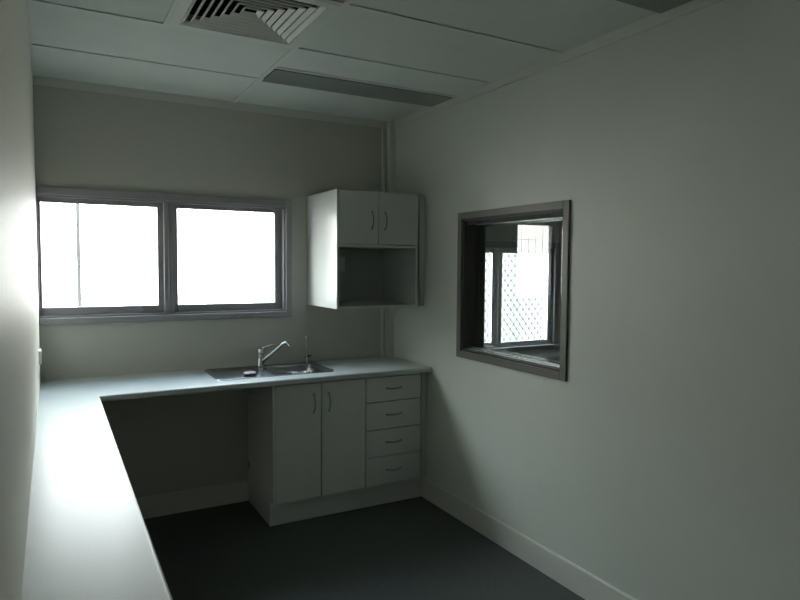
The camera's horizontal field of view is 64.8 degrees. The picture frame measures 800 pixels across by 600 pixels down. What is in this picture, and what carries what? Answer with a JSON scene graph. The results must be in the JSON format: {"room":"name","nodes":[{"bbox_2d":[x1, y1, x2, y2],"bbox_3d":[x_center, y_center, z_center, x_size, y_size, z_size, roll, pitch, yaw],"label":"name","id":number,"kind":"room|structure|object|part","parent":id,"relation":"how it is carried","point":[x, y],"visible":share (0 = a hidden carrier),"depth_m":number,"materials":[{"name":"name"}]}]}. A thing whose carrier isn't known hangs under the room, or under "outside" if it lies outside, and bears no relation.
{"room":"office kitchenette","nodes":[
{"label":"office kitchenette","id":0,"kind":"room"},
{"bbox_2d":[0,0,39,599],"bbox_3d":[-0.691,0.038,1.013,0.100,2.950,6.034,-1,4,-29],"label":"wall","id":1,"kind":"structure","parent":0,"point":[19,307],"depth_m":1.34,"materials":[{"name":"paint"}]},
{"bbox_2d":[25,0,34,76],"bbox_3d":[-0.622,-1.090,0.954,0.012,0.016,5.782,-1,4,-29],"label":"trim","id":2,"kind":"structure","parent":1,"relation":"attached to","point":[26,1],"depth_m":2.84,"materials":[{"name":"white paint"}]},
{"bbox_2d":[38,348,41,364],"bbox_3d":[-1.894,0.298,3.319,0.015,0.072,0.116,-1,4,-29],"label":"power outlet","id":3,"kind":"object","parent":1,"relation":"attached to","point":[40,350],"visible":0.99,"depth_m":3.27,"materials":[{"name":"white plastic"}]},
{"bbox_2d":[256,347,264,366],"bbox_3d":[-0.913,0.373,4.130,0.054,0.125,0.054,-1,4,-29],"label":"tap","id":4,"kind":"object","parent":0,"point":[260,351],"depth_m":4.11,"materials":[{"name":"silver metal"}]},
{"bbox_2d":[33,85,562,499],"bbox_3d":[0.405,-0.177,4.981,5.666,2.950,0.140,-1,4,-29],"label":"wall","id":5,"kind":"structure","parent":0,"point":[83,139],"depth_m":3.99,"materials":[{"name":"paint"}]},
{"bbox_2d":[35,186,291,325],"bbox_3d":[-1.453,-0.267,3.967,1.537,0.782,0.222,-1,4,-29],"label":"window","id":6,"kind":"structure","parent":5,"relation":"in","point":[166,205],"depth_m":3.91,"materials":[{"name":"grey paint"}]},
{"bbox_3d":[-1.771,-0.255,3.765,0.673,0.677,0.040,-1,4,-29],"label":"sash","id":7,"kind":"part","parent":6,"relation":"part of","materials":[{"name":"clear glass"}]},
{"bbox_3d":[-1.120,-0.270,4.124,0.702,0.677,0.040,-1,4,-29],"label":"sash","id":8,"kind":"part","parent":6,"relation":"part of","materials":[{"name":"glass"}]},
{"bbox_2d":[136,480,247,518],"bbox_3d":[-1.529,1.280,3.909,1.183,0.134,0.013,-1,4,-29],"label":"baseboard","id":9,"kind":"structure","parent":5,"relation":"attached to","point":[235,492],"depth_m":4.02,"materials":[{"name":"white paint"}]},
{"bbox_2d":[33,75,386,128],"bbox_3d":[-1.042,-1.242,4.028,2.256,0.054,0.012,-1,4,-29],"label":"trim","id":10,"kind":"structure","parent":5,"relation":"attached to","point":[37,80],"depth_m":3.91,"materials":[{"name":"white paint"}]},
{"bbox_2d":[307,189,424,308],"bbox_3d":[-0.219,-0.330,4.233,0.654,0.737,0.544,-1,4,-29],"label":"upper cabinet","id":11,"kind":"object","parent":5,"relation":"attached to","point":[377,234],"visible":1,"depth_m":4.12,"materials":[{"name":"white laminate"}]},
{"bbox_2d":[339,257,344,270],"bbox_3d":[-0.419,-0.251,4.418,0.072,0.100,0.014,-1,4,-29],"label":"power outlet","id":12,"kind":"object","parent":11,"relation":"attached to","point":[341,259],"visible":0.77,"depth_m":4.42,"materials":[{"name":"white plastic"}]},
{"bbox_3d":[-0.258,-0.516,3.934,0.266,0.330,0.018,-1,4,-29],"label":"door","id":13,"kind":"part","parent":11,"relation":"part of","materials":[{"name":"white laminate"}]},
{"bbox_2d":[339,244,415,249],"bbox_3d":[-0.257,-0.354,4.222,0.545,0.016,0.502,-1,4,-29],"label":"shelf","id":14,"kind":"object","parent":11,"relation":"attached to","point":[341,246],"depth_m":4.10,"materials":[{"name":"white laminate"}]},
{"bbox_3d":[-0.088,-0.503,4.003,0.013,0.117,0.032,-1,4,-29],"label":"handle","id":15,"kind":"part","parent":11,"relation":"part of","materials":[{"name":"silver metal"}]},
{"bbox_3d":[-0.012,-0.522,4.070,0.288,0.330,0.018,-1,4,-29],"label":"door","id":16,"kind":"part","parent":11,"relation":"part of","materials":[{"name":"white laminate"}]},
{"bbox_3d":[0.142,-0.326,4.215,0.040,0.729,0.016,-1,4,-29],"label":"filler panel","id":17,"kind":"part","parent":11,"relation":"part of","materials":[{"name":"white laminate"}]},
{"bbox_2d":[385,121,395,356],"bbox_3d":[-0.071,-0.433,4.588,0.050,1.698,0.058,-1,4,-29],"label":"trim","id":18,"kind":"structure","parent":5,"relation":"attached to","point":[390,131],"depth_m":4.55,"materials":[{"name":"white paint"}]},
{"bbox_2d":[484,241,559,351],"bbox_3d":[0.789,-0.030,5.193,1.324,0.938,0.224,-1,4,-29],"label":"window","id":19,"kind":"structure","parent":5,"relation":"in","point":[495,308],"depth_m":5.33,"materials":[{"name":"grey paint"}]},
{"bbox_3d":[0.522,-0.020,5.049,0.598,0.808,0.030,-1,4,-29],"label":"sash","id":20,"kind":"part","parent":19,"relation":"part of","materials":[{"name":"glass"}]},
{"bbox_3d":[0.780,0.399,5.194,1.292,0.042,0.190,-1,4,-29],"label":"sill","id":21,"kind":"part","parent":19,"relation":"part of","materials":[{"name":"grey paint"}]},
{"bbox_3d":[1.047,-0.031,5.305,0.579,0.808,0.030,-1,4,-29],"label":"sash","id":22,"kind":"part","parent":19,"relation":"part of","materials":[{"name":"glass"}]},
{"bbox_2d":[29,0,656,121],"bbox_3d":[1.841,-1.359,2.332,5.866,0.432,6.034,-1,4,-29],"label":"ceiling","id":23,"kind":"structure","parent":0,"point":[450,48],"depth_m":3.00,"materials":[{"name":"tile"}]},
{"bbox_2d":[169,0,340,47],"bbox_3d":[-0.614,-1.304,2.600,0.562,0.264,0.562,-1,4,-29],"label":"ceiling vent","id":24,"kind":"object","parent":23,"relation":"in","point":[286,23],"visible":0.98,"depth_m":2.71,"materials":[{"name":"metal"}]},
{"bbox_2d":[262,69,451,106],"bbox_3d":[-0.223,-1.274,3.687,1.124,0.091,0.251,-1,4,-29],"label":"ceiling light","id":25,"kind":"object","parent":23,"relation":"attached to","point":[277,76],"visible":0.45,"depth_m":3.66,"materials":[{"name":"white plastic"}]},
{"bbox_2d":[616,0,692,13],"bbox_3d":[0.623,-1.182,2.159,1.124,0.091,0.251,-1,4,-29],"label":"ceiling light","id":26,"kind":"object","parent":23,"relation":"attached to","point":[659,6],"visible":1,"depth_m":2.44,"materials":[{"name":"white plastic"}]},
{"bbox_2d":[144,496,584,599],"bbox_3d":[1.821,1.501,2.492,5.866,0.100,6.034,-1,4,-29],"label":"floor","id":27,"kind":"structure","parent":0,"point":[412,548],"depth_m":3.38,"materials":[{"name":"grey carpet"}]},
{"bbox_2d":[248,378,364,525],"bbox_3d":[-0.605,0.912,4.067,0.605,0.863,0.565,-1,4,-29],"label":"base cabinet","id":28,"kind":"object","parent":27,"relation":"on","point":[306,441],"visible":0.98,"depth_m":3.86,"materials":[{"name":"white laminate"}]},
{"bbox_2d":[21,356,431,599],"bbox_3d":[-0.200,0.547,2.581,2.256,0.034,3.544,-1,4,-29],"label":"countertop","id":29,"kind":"structure","parent":28,"relation":"on","point":[88,537],"depth_m":1.88,"materials":[{"name":"grey laminate"}]},
{"bbox_2d":[204,362,333,380],"bbox_3d":[-0.827,0.523,3.984,0.735,0.162,0.426,-1,4,-29],"label":"sink","id":30,"kind":"object","parent":29,"relation":"in","point":[231,373],"visible":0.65,"depth_m":4.05,"materials":[{"name":"silver metal"}]},
{"bbox_2d":[243,371,256,375],"bbox_3d":[-0.909,0.441,3.814,0.080,0.025,0.080,-1,4,-29],"label":"plug","id":31,"kind":"object","parent":30,"relation":"on","point":[247,373],"visible":1,"depth_m":3.79,"materials":[{"name":"silver rubber"}]},
{"bbox_3d":[-0.685,0.522,4.046,0.352,0.158,0.324,-1,4,-29],"label":"bowl","id":32,"kind":"part","parent":30,"relation":"part of","materials":[{"name":"silver metal"}]},
{"bbox_2d":[256,341,290,366],"bbox_3d":[-0.824,0.352,4.112,0.236,0.171,0.054,1,3,10],"label":"mixer tap","id":33,"kind":"object","parent":29,"relation":"on","point":[261,359],"visible":1,"depth_m":4.11,"materials":[{"name":"silver metal"}]},
{"bbox_3d":[-0.867,0.308,4.130,0.102,0.045,0.024,0,3,-4],"label":"lever","id":34,"kind":"part","parent":33,"relation":"part of","materials":[{"name":"silver metal"}]},
{"bbox_3d":[-0.815,0.344,4.111,0.217,0.153,0.027,1,3,10],"label":"spout","id":35,"kind":"part","parent":33,"relation":"part of","materials":[{"name":"silver metal"}]},
{"bbox_2d":[304,335,311,362],"bbox_3d":[-0.634,0.332,4.267,0.045,0.198,0.080,1,3,15],"label":"tap","id":36,"kind":"object","parent":29,"relation":"on","point":[307,355],"visible":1,"depth_m":4.29,"materials":[{"name":"silver metal"}]},
{"bbox_3d":[-0.630,0.305,4.257,0.009,0.144,0.070,0,3,-8],"label":"spout","id":37,"kind":"part","parent":36,"relation":"part of","materials":[{"name":"silver metal"}]},
{"bbox_3d":[-0.611,0.854,3.782,0.284,0.703,0.018,-1,4,-29],"label":"door","id":38,"kind":"part","parent":28,"relation":"part of","materials":[{"name":"white plastic"}]},
{"bbox_3d":[-0.353,0.848,3.924,0.294,0.703,0.018,-1,4,-29],"label":"door","id":39,"kind":"part","parent":28,"relation":"part of","materials":[{"name":"white plastic"}]},
{"bbox_2d":[361,373,426,507],"bbox_3d":[-0.135,0.901,4.327,0.467,0.863,0.565,-1,4,-29],"label":"base cabinet","id":40,"kind":"object","parent":27,"relation":"on","point":[395,414],"visible":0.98,"depth_m":4.10,"materials":[{"name":"white laminate"}]},
{"bbox_3d":[-0.149,0.906,4.288,0.400,0.171,0.450,-1,4,-29],"label":"drawer","id":41,"kind":"part","parent":40,"relation":"part of","materials":[{"name":"white plastic"}]},
{"bbox_3d":[-0.150,1.088,4.298,0.400,0.180,0.450,-1,4,-29],"label":"drawer","id":42,"kind":"part","parent":40,"relation":"part of","materials":[{"name":"white plastic"}]},
{"bbox_3d":[-0.146,0.558,4.269,0.400,0.154,0.450,-1,4,-29],"label":"drawer","id":43,"kind":"part","parent":40,"relation":"part of","materials":[{"name":"white plastic"}]},
{"bbox_3d":[-0.147,0.728,4.278,0.400,0.174,0.450,-1,4,-29],"label":"drawer","id":44,"kind":"part","parent":40,"relation":"part of","materials":[{"name":"white plastic"}]},
{"bbox_3d":[0.157,0.828,4.239,0.040,0.702,0.016,-1,4,-29],"label":"filler panel","id":45,"kind":"part","parent":40,"relation":"part of","materials":[{"name":"white plastic"}]},
{"bbox_2d":[394,0,799,599],"bbox_3d":[1.435,-0.008,2.108,0.170,2.950,5.894,-1,4,-29],"label":"wall","id":46,"kind":"structure","parent":0,"point":[665,463],"depth_m":2.65,"materials":[{"name":"paint"}]},
{"bbox_2d":[456,200,570,381],"bbox_3d":[0.653,-0.068,3.495,0.174,0.879,0.944,-1,4,-29],"label":"window","id":47,"kind":"structure","parent":46,"relation":"in","point":[472,225],"depth_m":3.65,"materials":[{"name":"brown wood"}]},
{"bbox_2d":[422,477,636,599],"bbox_3d":[1.440,1.410,1.970,0.013,0.134,5.300,-1,4,-29],"label":"baseboard","id":48,"kind":"structure","parent":46,"relation":"attached to","point":[583,583],"depth_m":3.35,"materials":[{"name":"white paint"}]},
{"bbox_2d":[393,0,722,127],"bbox_3d":[1.342,-1.114,2.040,0.012,0.054,5.782,-1,4,-29],"label":"trim","id":49,"kind":"structure","parent":46,"relation":"attached to","point":[657,19],"depth_m":2.98,"materials":[{"name":"white paint"}]},
{"label":"outside","id":50,"kind":"structure","parent":0,"visible":0},
{"bbox_2d":[75,204,81,306],"bbox_3d":[-2.106,0.228,4.150,0.023,2.400,0.025,-1,4,-29],"label":"post","id":51,"kind":"object","parent":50,"point":[77,206],"visible":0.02,"depth_m":4.11,"materials":[{"name":"paint"}]},
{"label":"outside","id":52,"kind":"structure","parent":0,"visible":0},
{"bbox_2d":[484,253,542,341],"bbox_3d":[2.634,-0.665,9.061,5.600,3.700,0.150,-1,4,-29],"label":"lattice screen","id":53,"kind":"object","parent":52,"point":[511,275],"depth_m":8.44,"materials":[{"name":"white metal"}]}
]}

